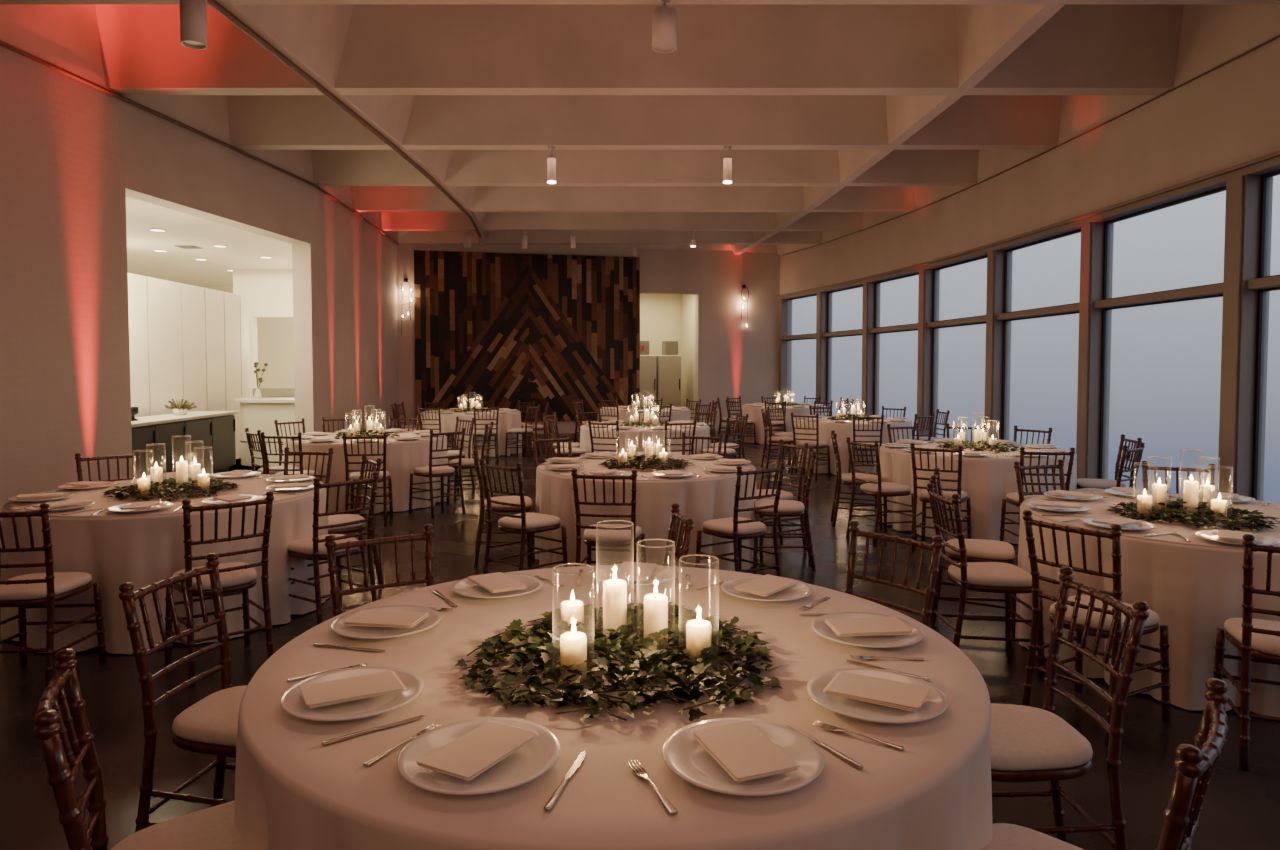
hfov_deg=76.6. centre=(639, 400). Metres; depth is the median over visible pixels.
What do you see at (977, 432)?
pillar candle
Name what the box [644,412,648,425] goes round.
pillar candle
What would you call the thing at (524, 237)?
spotlight
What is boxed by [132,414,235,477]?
base cabinet
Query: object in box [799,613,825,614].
knife
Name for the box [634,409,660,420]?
chair
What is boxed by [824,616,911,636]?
napkin
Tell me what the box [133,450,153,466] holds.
hurricane vase
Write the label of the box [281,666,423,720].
dinner plate
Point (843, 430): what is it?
round table
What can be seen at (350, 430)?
pillar candle
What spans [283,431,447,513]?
round table
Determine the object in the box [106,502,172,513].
dinner plate
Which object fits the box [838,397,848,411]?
chair
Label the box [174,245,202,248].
ceiling vent
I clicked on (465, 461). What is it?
cushion
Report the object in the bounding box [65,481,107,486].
napkin
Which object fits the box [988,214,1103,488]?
window
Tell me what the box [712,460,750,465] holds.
dinner plate
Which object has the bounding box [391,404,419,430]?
chair
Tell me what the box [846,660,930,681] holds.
knife
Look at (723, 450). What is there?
cushion
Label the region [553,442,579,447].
cushion
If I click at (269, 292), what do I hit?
wall
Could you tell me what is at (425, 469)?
cushion
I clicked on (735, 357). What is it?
wall
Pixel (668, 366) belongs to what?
tall cabinet
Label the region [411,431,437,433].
dinner plate
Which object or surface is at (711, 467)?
napkin
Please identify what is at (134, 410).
candle holder
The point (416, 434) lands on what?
dinner plate
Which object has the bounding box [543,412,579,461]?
chair
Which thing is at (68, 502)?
napkin
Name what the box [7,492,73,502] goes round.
dinner plate
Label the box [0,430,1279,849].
floor
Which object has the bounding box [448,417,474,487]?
chair
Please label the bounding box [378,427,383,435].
pillar candle
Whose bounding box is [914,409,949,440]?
chair
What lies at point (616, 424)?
chair
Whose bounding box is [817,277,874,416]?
window
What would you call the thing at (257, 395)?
flower vase
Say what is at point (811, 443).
cushion
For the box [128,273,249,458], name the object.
tall cabinet
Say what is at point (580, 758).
knife
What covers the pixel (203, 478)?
pillar candle
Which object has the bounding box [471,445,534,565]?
chair
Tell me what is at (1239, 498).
dinner plate
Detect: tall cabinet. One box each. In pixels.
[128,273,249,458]
[640,355,656,404]
[657,355,680,406]
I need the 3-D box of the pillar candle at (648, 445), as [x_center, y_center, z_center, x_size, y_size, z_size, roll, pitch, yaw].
[0.075,0.422,6.741,0.069,0.233,0.069,2,3,39]
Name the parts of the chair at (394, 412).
chair frame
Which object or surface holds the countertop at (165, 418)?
on the base cabinet at (218, 433)
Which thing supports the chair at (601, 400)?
on the floor
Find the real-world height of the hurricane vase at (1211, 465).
0.296 m
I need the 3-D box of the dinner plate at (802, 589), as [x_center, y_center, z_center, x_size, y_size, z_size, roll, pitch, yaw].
[0.456,0.685,2.923,0.330,0.024,0.330,0,2,0]
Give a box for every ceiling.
[0,0,1279,255]
[126,197,291,284]
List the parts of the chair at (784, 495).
leg, post, rail, rail, rail, rail, post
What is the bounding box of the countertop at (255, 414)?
[234,398,294,465]
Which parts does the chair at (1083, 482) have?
post, rail, post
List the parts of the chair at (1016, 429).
post, rail, post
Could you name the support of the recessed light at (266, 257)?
in the ceiling at (244, 249)
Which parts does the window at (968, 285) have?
pane, pane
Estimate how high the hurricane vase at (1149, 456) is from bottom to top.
0.318 m
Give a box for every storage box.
[640,341,648,354]
[662,341,677,354]
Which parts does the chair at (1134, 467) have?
post, rail, rail, post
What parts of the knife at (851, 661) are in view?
blade, handle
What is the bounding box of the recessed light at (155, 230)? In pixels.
[148,229,166,231]
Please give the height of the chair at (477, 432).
0.935 m
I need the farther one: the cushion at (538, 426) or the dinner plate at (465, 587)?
the cushion at (538, 426)
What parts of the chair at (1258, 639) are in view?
leg, post, seat frame, rail, rail, rail, rail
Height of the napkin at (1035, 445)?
0.016 m
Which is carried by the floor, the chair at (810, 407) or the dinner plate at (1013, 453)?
the chair at (810, 407)
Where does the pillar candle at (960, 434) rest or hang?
in the hurricane vase
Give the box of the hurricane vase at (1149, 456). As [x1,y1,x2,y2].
[1148,456,1171,504]
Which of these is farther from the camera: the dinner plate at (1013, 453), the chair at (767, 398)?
the chair at (767, 398)
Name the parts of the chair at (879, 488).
post, rail, rail, rail, rail, post, leg, seat frame, leg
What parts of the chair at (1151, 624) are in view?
post, rail, rail, rail, rail, leg, seat frame, post, leg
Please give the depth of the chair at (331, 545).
3.24 m
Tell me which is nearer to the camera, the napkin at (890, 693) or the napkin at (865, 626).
the napkin at (890, 693)
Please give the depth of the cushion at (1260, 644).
3.29 m
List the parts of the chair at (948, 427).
post, rail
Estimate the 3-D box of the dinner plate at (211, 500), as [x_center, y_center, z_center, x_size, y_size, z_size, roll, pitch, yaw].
[-2.461,0.606,4.889,0.330,0.024,0.330,0,2,0]
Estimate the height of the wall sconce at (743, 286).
1.084 m
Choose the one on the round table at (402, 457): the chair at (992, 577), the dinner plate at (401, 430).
the dinner plate at (401, 430)
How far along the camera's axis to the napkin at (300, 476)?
5.80 m
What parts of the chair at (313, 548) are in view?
post, seat frame, leg, rail, rail, rail, rail, post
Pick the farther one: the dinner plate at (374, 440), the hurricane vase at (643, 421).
the dinner plate at (374, 440)
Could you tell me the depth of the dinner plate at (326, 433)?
9.70 m
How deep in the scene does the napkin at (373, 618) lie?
2.52 m
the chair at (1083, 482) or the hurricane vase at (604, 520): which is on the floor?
the chair at (1083, 482)
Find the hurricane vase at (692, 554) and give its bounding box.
[679,554,718,666]
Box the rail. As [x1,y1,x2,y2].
[206,0,480,236]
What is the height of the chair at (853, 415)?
0.935 m
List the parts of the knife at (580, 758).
handle, blade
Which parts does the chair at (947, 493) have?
post, leg, rail, rail, rail, rail, seat frame, post, leg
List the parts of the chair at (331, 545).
post, rail, rail, post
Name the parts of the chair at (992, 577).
post, rail, rail, rail, rail, post, seat frame, leg, leg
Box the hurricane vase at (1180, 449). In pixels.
[1179,449,1203,508]
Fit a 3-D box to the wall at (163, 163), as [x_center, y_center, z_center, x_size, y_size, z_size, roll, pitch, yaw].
[-5.449,-1.573,10.620,0.301,5.450,4.104,0,2,6]
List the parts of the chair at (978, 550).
post, post, seat frame, leg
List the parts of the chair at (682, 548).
post, rail, rail, post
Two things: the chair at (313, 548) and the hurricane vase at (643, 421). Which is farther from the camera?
the hurricane vase at (643, 421)
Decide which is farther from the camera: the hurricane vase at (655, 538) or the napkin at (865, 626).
the napkin at (865, 626)
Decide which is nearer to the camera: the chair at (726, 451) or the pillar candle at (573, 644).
the pillar candle at (573, 644)
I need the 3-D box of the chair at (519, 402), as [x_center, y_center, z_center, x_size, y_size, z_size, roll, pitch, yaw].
[-2.385,0.474,15.964,0.435,0.935,0.504,2,3,34]
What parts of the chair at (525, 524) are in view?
post, rail, rail, rail, rail, post, seat frame, leg, leg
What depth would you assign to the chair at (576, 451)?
10.71 m
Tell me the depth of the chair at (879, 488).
7.41 m
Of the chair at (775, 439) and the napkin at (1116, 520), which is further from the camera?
the chair at (775, 439)
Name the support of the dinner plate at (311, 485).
on the round table at (142, 550)
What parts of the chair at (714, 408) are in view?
chair frame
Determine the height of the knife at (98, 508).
0.006 m
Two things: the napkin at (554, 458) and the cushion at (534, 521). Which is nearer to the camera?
the cushion at (534, 521)
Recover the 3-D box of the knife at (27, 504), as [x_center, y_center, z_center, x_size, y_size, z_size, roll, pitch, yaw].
[-3.608,0.618,4.805,0.233,0.006,0.017,-1,3,-29]
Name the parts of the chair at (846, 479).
post, post, seat frame, leg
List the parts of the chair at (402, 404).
chair frame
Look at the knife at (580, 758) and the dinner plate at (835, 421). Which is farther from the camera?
the dinner plate at (835, 421)
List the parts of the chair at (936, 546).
post, rail, rail, rail, post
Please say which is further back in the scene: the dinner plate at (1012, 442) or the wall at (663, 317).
the wall at (663, 317)
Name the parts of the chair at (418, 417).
rail, post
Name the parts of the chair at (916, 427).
post, rail, post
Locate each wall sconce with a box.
[401,278,412,334]
[741,285,748,319]
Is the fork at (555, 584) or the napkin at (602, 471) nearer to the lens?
the fork at (555, 584)
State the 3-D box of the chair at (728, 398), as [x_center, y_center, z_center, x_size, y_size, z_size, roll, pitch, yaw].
[2.274,0.381,18.292,0.435,0.935,0.504,-2,3,-39]
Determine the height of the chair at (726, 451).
0.935 m
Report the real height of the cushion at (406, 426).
0.056 m
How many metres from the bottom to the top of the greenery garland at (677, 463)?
0.105 m
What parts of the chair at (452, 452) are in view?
post, post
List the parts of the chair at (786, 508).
leg, seat frame, post, post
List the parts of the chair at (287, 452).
post, rail, rail, post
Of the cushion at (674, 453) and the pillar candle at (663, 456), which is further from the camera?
the cushion at (674, 453)
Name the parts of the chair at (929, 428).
chair frame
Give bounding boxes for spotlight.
[180,0,206,49]
[463,231,470,247]
[521,231,527,248]
[547,146,555,183]
[571,231,575,248]
[632,239,636,255]
[652,0,676,52]
[691,229,695,246]
[723,146,731,183]
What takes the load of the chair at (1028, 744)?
on the floor
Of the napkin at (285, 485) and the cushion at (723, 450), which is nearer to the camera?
the napkin at (285, 485)
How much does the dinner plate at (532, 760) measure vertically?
0.024 m
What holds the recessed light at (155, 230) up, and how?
in the ceiling at (244, 249)
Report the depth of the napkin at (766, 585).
2.90 m
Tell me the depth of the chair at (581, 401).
16.43 m
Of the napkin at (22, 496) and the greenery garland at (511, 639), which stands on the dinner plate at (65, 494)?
the napkin at (22, 496)
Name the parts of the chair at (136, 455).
post, rail, rail, post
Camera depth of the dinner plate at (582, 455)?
7.36 m
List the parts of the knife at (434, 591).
handle, blade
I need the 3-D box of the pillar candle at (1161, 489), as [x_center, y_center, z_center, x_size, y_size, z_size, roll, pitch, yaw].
[2.896,0.529,4.517,0.069,0.198,0.069,2,3,44]
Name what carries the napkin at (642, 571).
on the dinner plate at (661, 574)
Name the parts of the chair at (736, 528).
leg, seat frame, post, leg, rail, rail, rail, rail, post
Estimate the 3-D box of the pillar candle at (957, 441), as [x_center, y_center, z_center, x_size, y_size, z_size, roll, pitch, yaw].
[3.147,0.411,8.015,0.069,0.153,0.069,0,2,-2]
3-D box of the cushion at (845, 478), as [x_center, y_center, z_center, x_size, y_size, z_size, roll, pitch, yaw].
[2.225,0.777,8.200,0.398,0.056,0.387,0,2,11]
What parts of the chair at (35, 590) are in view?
rail, rail, leg, rail, rail, seat frame, post, leg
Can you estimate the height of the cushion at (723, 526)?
0.056 m
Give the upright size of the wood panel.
3.990 m
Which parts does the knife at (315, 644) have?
handle, blade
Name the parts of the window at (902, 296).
pane, pane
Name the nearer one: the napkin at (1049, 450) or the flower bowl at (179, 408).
the napkin at (1049, 450)
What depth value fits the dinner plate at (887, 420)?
12.21 m
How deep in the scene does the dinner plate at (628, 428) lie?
10.66 m
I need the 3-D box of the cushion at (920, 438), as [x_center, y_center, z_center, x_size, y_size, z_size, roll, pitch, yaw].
[4.460,0.599,12.623,0.398,0.056,0.387,0,2,-2]
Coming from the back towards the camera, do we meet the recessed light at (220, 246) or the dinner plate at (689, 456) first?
the recessed light at (220, 246)
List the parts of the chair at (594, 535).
post, leg, rail, rail, rail, rail, seat frame, post, leg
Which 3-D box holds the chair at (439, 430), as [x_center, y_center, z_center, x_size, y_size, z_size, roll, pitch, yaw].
[-3.502,0.557,13.900,0.435,0.935,0.504,1,2,17]
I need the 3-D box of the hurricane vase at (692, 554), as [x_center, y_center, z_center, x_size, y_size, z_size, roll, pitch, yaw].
[0.160,0.577,2.205,0.108,0.296,0.108,0,2,0]
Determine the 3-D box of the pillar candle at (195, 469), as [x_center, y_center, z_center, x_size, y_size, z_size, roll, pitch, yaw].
[-3.004,0.490,5.468,0.069,0.198,0.069,1,3,32]
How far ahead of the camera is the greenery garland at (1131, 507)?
4.26 m
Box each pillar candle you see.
[138,478,150,495]
[150,467,162,492]
[176,461,187,491]
[189,464,200,485]
[198,473,209,491]
[348,428,353,436]
[354,423,359,436]
[367,420,372,435]
[373,422,379,430]
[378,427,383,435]
[560,631,586,682]
[561,600,583,633]
[603,579,626,650]
[619,453,626,466]
[628,445,635,461]
[634,414,638,421]
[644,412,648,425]
[644,593,667,648]
[645,441,652,462]
[654,444,661,460]
[659,452,667,465]
[686,619,710,665]
[851,407,854,418]
[954,438,961,447]
[958,432,964,447]
[974,429,981,448]
[981,432,986,447]
[989,438,996,449]
[1137,494,1151,517]
[1152,484,1166,513]
[1183,480,1198,515]
[1199,485,1214,512]
[1211,499,1226,522]
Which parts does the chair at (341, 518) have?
seat frame, post, rail, post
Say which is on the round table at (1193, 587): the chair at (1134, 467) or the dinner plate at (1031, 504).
the dinner plate at (1031, 504)
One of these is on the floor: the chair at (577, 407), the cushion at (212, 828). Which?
the chair at (577, 407)
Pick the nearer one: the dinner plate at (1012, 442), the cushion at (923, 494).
the cushion at (923, 494)
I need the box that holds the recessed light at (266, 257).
[259,256,272,258]
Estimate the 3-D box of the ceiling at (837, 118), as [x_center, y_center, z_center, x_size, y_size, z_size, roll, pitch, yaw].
[-0.900,-3.774,7.505,14.200,1.200,28.100,0,2,0]
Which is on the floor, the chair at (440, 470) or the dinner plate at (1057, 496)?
the chair at (440, 470)
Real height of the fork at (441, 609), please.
0.009 m
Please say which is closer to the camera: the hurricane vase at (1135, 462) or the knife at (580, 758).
the knife at (580, 758)
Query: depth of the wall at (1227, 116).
9.74 m
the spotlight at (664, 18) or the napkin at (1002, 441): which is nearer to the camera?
the spotlight at (664, 18)
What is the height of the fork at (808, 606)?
0.009 m
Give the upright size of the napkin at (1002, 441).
0.016 m
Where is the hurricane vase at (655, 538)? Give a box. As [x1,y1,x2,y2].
[637,538,674,646]
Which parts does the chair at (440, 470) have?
leg, post, seat frame, leg, rail, rail, rail, rail, post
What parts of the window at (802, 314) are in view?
pane, pane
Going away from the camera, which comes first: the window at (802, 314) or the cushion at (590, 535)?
the cushion at (590, 535)
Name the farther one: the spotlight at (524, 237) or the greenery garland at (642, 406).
the spotlight at (524, 237)
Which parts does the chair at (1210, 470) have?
post, rail, post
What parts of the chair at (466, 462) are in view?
leg, leg, seat frame, post, post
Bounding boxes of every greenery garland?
[100,477,240,500]
[334,429,399,438]
[450,407,489,412]
[454,602,782,722]
[599,454,694,470]
[619,419,670,427]
[623,404,662,409]
[767,402,802,406]
[827,414,880,420]
[935,439,1019,452]
[1106,497,1279,531]
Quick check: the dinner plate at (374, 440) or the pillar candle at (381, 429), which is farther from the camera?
the pillar candle at (381, 429)
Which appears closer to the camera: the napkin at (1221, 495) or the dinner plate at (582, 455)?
the napkin at (1221, 495)
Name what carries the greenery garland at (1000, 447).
on the round table at (986, 480)
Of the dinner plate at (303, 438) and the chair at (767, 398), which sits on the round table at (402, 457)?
the dinner plate at (303, 438)
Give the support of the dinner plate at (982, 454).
on the round table at (986, 480)
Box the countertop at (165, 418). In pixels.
[131,411,237,426]
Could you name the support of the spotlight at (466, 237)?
hanging from the ceiling at (837, 118)
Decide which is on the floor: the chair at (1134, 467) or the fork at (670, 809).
the chair at (1134, 467)
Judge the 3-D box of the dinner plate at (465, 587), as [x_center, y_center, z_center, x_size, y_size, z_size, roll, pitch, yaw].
[-0.521,0.683,2.960,0.330,0.024,0.330,0,2,0]
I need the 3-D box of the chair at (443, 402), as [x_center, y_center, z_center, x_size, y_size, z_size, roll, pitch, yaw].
[-3.949,0.477,15.902,0.435,0.935,0.504,-2,3,-35]
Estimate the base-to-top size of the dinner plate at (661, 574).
0.024 m
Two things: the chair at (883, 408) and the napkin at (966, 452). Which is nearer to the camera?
the napkin at (966, 452)
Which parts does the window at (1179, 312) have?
pane, pane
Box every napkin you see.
[16,492,62,498]
[32,500,86,507]
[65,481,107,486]
[119,501,159,509]
[163,472,175,477]
[213,494,251,501]
[221,470,251,475]
[272,482,312,487]
[273,474,309,479]
[299,671,405,707]
[305,432,325,433]
[310,438,333,440]
[342,609,428,627]
[385,428,400,430]
[396,436,418,438]
[414,430,433,431]
[416,721,537,780]
[468,572,527,592]
[547,464,579,467]
[549,457,578,460]
[585,452,610,455]
[589,469,617,473]
[612,562,656,580]
[661,470,683,475]
[691,720,798,781]
[692,453,717,457]
[707,466,736,469]
[718,459,745,461]
[734,574,798,596]
[823,671,930,711]
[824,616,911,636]
[886,443,909,445]
[900,439,924,441]
[941,438,953,440]
[964,451,980,454]
[997,440,1010,442]
[1028,444,1055,446]
[1034,501,1080,508]
[1040,449,1066,451]
[1049,490,1094,497]
[1092,517,1142,525]
[1111,487,1151,493]
[1215,492,1238,499]
[1216,530,1256,541]
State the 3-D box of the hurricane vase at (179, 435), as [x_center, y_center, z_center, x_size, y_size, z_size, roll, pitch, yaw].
[-3.002,0.416,5.308,0.108,0.368,0.108,0,2,0]
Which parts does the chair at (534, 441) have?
post, rail, post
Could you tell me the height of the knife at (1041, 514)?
0.006 m
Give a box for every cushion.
[0,572,91,600]
[110,801,250,849]
[172,562,256,589]
[172,685,247,746]
[258,466,299,474]
[274,470,317,474]
[288,534,358,554]
[328,514,365,530]
[350,471,388,479]
[401,425,419,428]
[414,466,454,473]
[434,430,450,432]
[448,450,464,455]
[449,458,484,465]
[476,430,495,434]
[484,496,531,508]
[498,513,560,529]
[508,428,532,431]
[523,425,543,428]
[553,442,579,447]
[555,447,586,453]
[583,524,641,541]
[601,451,627,453]
[667,452,686,454]
[702,517,765,534]
[703,448,735,453]
[710,443,738,448]
[722,417,738,420]
[754,499,804,512]
[756,489,792,499]
[768,436,792,440]
[771,421,783,423]
[775,432,791,436]
[798,441,826,446]
[841,473,877,482]
[851,443,874,448]
[860,482,910,492]
[914,437,939,440]
[919,489,967,498]
[945,539,1014,559]
[948,562,1031,586]
[980,823,1083,849]
[990,703,1092,770]
[1006,492,1040,501]
[1049,595,1158,630]
[1074,488,1103,491]
[1077,478,1125,488]
[1224,618,1279,655]
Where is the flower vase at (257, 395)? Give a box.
[254,362,267,398]
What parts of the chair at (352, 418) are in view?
post, rail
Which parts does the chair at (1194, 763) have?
post, rail, post, rail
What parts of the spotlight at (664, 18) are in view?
stem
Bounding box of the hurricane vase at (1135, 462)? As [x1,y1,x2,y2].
[1133,462,1156,497]
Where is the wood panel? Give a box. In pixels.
[414,250,639,422]
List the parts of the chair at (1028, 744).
seat frame, post, rail, rail, rail, rail, post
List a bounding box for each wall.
[0,40,126,547]
[118,94,315,477]
[193,285,293,387]
[233,269,294,397]
[312,186,366,432]
[364,220,398,429]
[397,216,779,433]
[640,294,694,419]
[780,34,1279,294]
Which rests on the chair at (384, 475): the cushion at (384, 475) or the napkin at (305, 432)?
the cushion at (384, 475)
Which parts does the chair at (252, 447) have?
post, rail, post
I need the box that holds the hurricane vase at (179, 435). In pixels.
[172,435,191,479]
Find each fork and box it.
[287,662,368,681]
[363,724,439,765]
[428,607,454,610]
[534,576,563,586]
[628,760,677,814]
[685,574,691,587]
[800,596,829,609]
[813,720,904,749]
[850,655,923,659]
[1172,532,1190,541]
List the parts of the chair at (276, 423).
post, rail, post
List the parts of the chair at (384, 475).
post, leg, rail, rail, rail, rail, seat frame, post, leg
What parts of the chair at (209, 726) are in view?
post, rail, rail, rail, rail, seat frame, post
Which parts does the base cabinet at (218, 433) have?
door, door, door, door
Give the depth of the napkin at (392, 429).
10.26 m
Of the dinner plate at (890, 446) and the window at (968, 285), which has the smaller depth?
the dinner plate at (890, 446)
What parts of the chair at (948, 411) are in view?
chair frame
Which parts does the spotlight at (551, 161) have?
stem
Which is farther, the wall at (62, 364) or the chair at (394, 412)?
the chair at (394, 412)
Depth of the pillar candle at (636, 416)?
11.40 m
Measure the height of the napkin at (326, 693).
0.016 m
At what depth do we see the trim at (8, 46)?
9.13 m
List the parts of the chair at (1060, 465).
post, rail, rail, post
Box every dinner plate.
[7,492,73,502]
[24,500,93,511]
[57,481,115,489]
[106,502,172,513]
[141,474,188,480]
[201,495,261,504]
[212,471,260,478]
[265,475,314,482]
[265,483,313,491]
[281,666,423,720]
[292,436,316,439]
[302,432,330,435]
[306,439,337,442]
[331,605,440,638]
[352,439,381,442]
[384,429,405,432]
[392,437,421,440]
[397,717,560,794]
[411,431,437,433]
[416,434,440,436]
[451,573,542,598]
[544,464,584,470]
[545,458,582,463]
[580,453,615,458]
[582,470,624,475]
[592,564,676,585]
[610,427,634,429]
[648,427,669,429]
[650,471,693,477]
[662,718,823,795]
[687,454,722,459]
[702,466,743,472]
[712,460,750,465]
[720,575,812,601]
[807,668,947,722]
[811,612,923,647]
[832,420,852,422]
[881,444,910,447]
[887,420,908,421]
[897,440,927,443]
[902,448,930,452]
[934,439,953,442]
[954,452,991,456]
[987,441,1017,444]
[1009,452,1046,457]
[1024,444,1059,448]
[1026,501,1090,512]
[1043,491,1102,500]
[1081,517,1155,530]
[1103,488,1151,497]
[1193,530,1279,546]
[1215,495,1254,502]
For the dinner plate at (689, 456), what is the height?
0.024 m
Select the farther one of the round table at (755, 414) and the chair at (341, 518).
the round table at (755, 414)
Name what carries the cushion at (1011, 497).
on the chair at (1012, 498)
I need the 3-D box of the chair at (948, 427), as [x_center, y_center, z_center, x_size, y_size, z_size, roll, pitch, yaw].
[3.697,0.745,9.217,0.435,0.935,0.504,1,2,22]
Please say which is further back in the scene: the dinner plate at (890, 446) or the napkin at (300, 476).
the dinner plate at (890, 446)
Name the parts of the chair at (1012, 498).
leg, seat frame, post, rail, rail, rail, post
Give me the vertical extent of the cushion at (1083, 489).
0.056 m
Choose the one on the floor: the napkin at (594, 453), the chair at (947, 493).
the chair at (947, 493)
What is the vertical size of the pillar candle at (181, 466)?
0.233 m
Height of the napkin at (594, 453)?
0.016 m
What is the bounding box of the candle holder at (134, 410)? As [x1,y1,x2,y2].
[131,407,138,420]
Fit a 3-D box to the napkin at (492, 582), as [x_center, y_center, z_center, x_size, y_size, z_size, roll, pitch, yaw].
[-0.521,0.665,2.961,0.140,0.016,0.229,-2,3,-34]
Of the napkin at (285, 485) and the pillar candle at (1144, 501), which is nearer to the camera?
the pillar candle at (1144, 501)
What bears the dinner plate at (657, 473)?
on the round table at (706, 497)
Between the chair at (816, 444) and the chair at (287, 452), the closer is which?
the chair at (287, 452)
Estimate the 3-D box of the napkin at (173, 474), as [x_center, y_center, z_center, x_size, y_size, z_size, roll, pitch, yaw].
[-3.455,0.546,5.917,0.140,0.016,0.229,-2,3,-34]
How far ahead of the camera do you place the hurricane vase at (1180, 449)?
4.40 m
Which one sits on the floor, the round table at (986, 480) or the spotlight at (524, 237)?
the round table at (986, 480)
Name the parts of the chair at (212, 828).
rail, post, rail, post, rail, rail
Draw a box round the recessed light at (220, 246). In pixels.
[212,245,227,247]
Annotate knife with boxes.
[7,504,33,506]
[61,508,101,514]
[313,643,385,651]
[322,715,424,745]
[433,590,457,606]
[543,751,585,810]
[576,569,582,585]
[696,580,725,588]
[787,723,862,768]
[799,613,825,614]
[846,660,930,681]
[1041,514,1071,515]
[1144,532,1176,536]
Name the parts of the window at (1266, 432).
pane, pane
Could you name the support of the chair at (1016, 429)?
on the floor
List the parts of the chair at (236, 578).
leg, post, seat frame, rail, rail, rail, rail, leg, post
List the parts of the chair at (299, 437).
post, rail, rail, rail, rail, post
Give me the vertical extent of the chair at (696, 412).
0.935 m
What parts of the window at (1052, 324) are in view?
pane, pane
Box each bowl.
[164,399,196,414]
[172,409,187,414]
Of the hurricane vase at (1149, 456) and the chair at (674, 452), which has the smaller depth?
the hurricane vase at (1149, 456)
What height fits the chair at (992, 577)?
0.935 m
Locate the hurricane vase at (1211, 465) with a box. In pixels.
[1206,465,1232,518]
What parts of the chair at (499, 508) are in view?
post, post, seat frame, leg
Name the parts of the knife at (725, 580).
blade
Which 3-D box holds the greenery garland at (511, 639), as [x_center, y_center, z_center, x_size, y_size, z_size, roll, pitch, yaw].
[-0.057,0.675,2.262,0.878,0.094,0.909,0,2,0]
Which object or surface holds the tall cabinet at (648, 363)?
on the floor
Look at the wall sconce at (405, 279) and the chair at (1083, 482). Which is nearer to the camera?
the chair at (1083, 482)
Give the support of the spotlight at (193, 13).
hanging from the ceiling at (837, 118)
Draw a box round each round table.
[1,474,330,653]
[234,565,992,849]
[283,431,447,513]
[420,410,521,457]
[535,454,757,570]
[580,422,709,456]
[598,407,690,422]
[741,404,826,444]
[791,417,911,474]
[880,441,1076,543]
[1015,492,1279,716]
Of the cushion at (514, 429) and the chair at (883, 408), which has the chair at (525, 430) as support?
the cushion at (514, 429)
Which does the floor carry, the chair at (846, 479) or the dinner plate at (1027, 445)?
the chair at (846, 479)
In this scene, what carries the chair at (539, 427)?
on the floor
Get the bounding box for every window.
[777,287,826,405]
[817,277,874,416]
[863,263,932,436]
[920,243,1004,440]
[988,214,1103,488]
[1083,165,1260,496]
[1231,150,1279,502]
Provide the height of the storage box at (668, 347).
0.380 m
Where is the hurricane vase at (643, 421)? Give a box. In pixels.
[643,421,655,459]
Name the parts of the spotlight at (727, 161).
stem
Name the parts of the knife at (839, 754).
blade, handle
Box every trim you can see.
[0,40,398,244]
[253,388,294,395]
[785,35,1279,254]
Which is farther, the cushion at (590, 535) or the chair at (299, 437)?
the chair at (299, 437)
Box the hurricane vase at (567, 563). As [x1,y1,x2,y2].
[552,563,593,681]
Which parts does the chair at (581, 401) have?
chair frame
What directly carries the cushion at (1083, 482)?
on the chair at (1083, 482)
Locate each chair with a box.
[0,503,106,687]
[33,648,250,849]
[75,452,140,481]
[119,553,247,831]
[165,491,273,686]
[245,428,299,474]
[260,432,321,480]
[274,418,304,465]
[283,447,333,511]
[288,471,378,624]
[321,416,354,432]
[325,524,433,616]
[328,454,381,584]
[342,432,392,523]
[389,416,419,430]
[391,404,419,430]
[394,402,419,428]
[409,428,465,517]
[417,406,453,447]
[424,400,444,410]
[447,422,493,503]
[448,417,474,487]
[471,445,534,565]
[472,400,493,407]
[472,406,498,460]
[479,459,567,573]
[505,404,539,457]
[518,400,534,439]
[522,402,548,452]
[531,434,571,533]
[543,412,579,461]
[546,416,586,457]
[571,468,646,565]
[572,402,581,442]
[573,400,597,442]
[576,410,600,442]
[588,419,627,454]
[598,403,618,421]
[600,398,616,408]
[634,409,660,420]
[643,398,662,405]
[649,404,671,421]
[663,503,693,566]
[664,420,696,454]
[682,432,722,454]
[686,399,700,422]
[693,400,717,442]
[694,402,710,423]
[695,410,716,442]
[695,462,785,576]
[702,417,744,458]
[710,412,748,458]
[717,398,739,441]
[726,399,755,443]
[727,396,740,436]
[753,447,816,570]
[756,439,808,554]
[761,396,778,402]
[761,409,796,469]
[764,401,786,444]
[767,406,791,459]
[791,413,830,478]
[804,396,820,403]
[809,405,831,416]
[813,400,832,416]
[830,430,882,528]
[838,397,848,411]
[845,520,943,627]
[846,399,853,414]
[846,437,916,544]
[848,414,883,472]
[882,406,905,417]
[887,423,918,442]
[896,413,934,442]
[910,443,971,550]
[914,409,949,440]
[927,483,1044,674]
[929,468,1015,637]
[946,423,985,441]
[980,678,1228,849]
[990,566,1148,849]
[999,447,1074,541]
[1013,425,1052,444]
[1014,459,1065,594]
[1022,510,1170,744]
[1074,442,1144,491]
[1077,434,1141,488]
[1141,461,1215,493]
[1213,534,1279,770]
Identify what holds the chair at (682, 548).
on the floor
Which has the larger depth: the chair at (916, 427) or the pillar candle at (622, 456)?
the chair at (916, 427)
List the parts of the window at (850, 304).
pane, pane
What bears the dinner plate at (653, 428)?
on the round table at (638, 436)
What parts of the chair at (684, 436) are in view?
post, rail, post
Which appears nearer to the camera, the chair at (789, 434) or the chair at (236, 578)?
the chair at (236, 578)
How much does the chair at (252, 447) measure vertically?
0.935 m
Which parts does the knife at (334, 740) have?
handle, blade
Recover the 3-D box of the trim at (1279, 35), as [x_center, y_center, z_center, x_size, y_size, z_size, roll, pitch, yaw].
[4.936,-3.318,11.591,0.791,0.014,17.947,0,2,-6]
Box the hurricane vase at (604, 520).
[596,520,633,638]

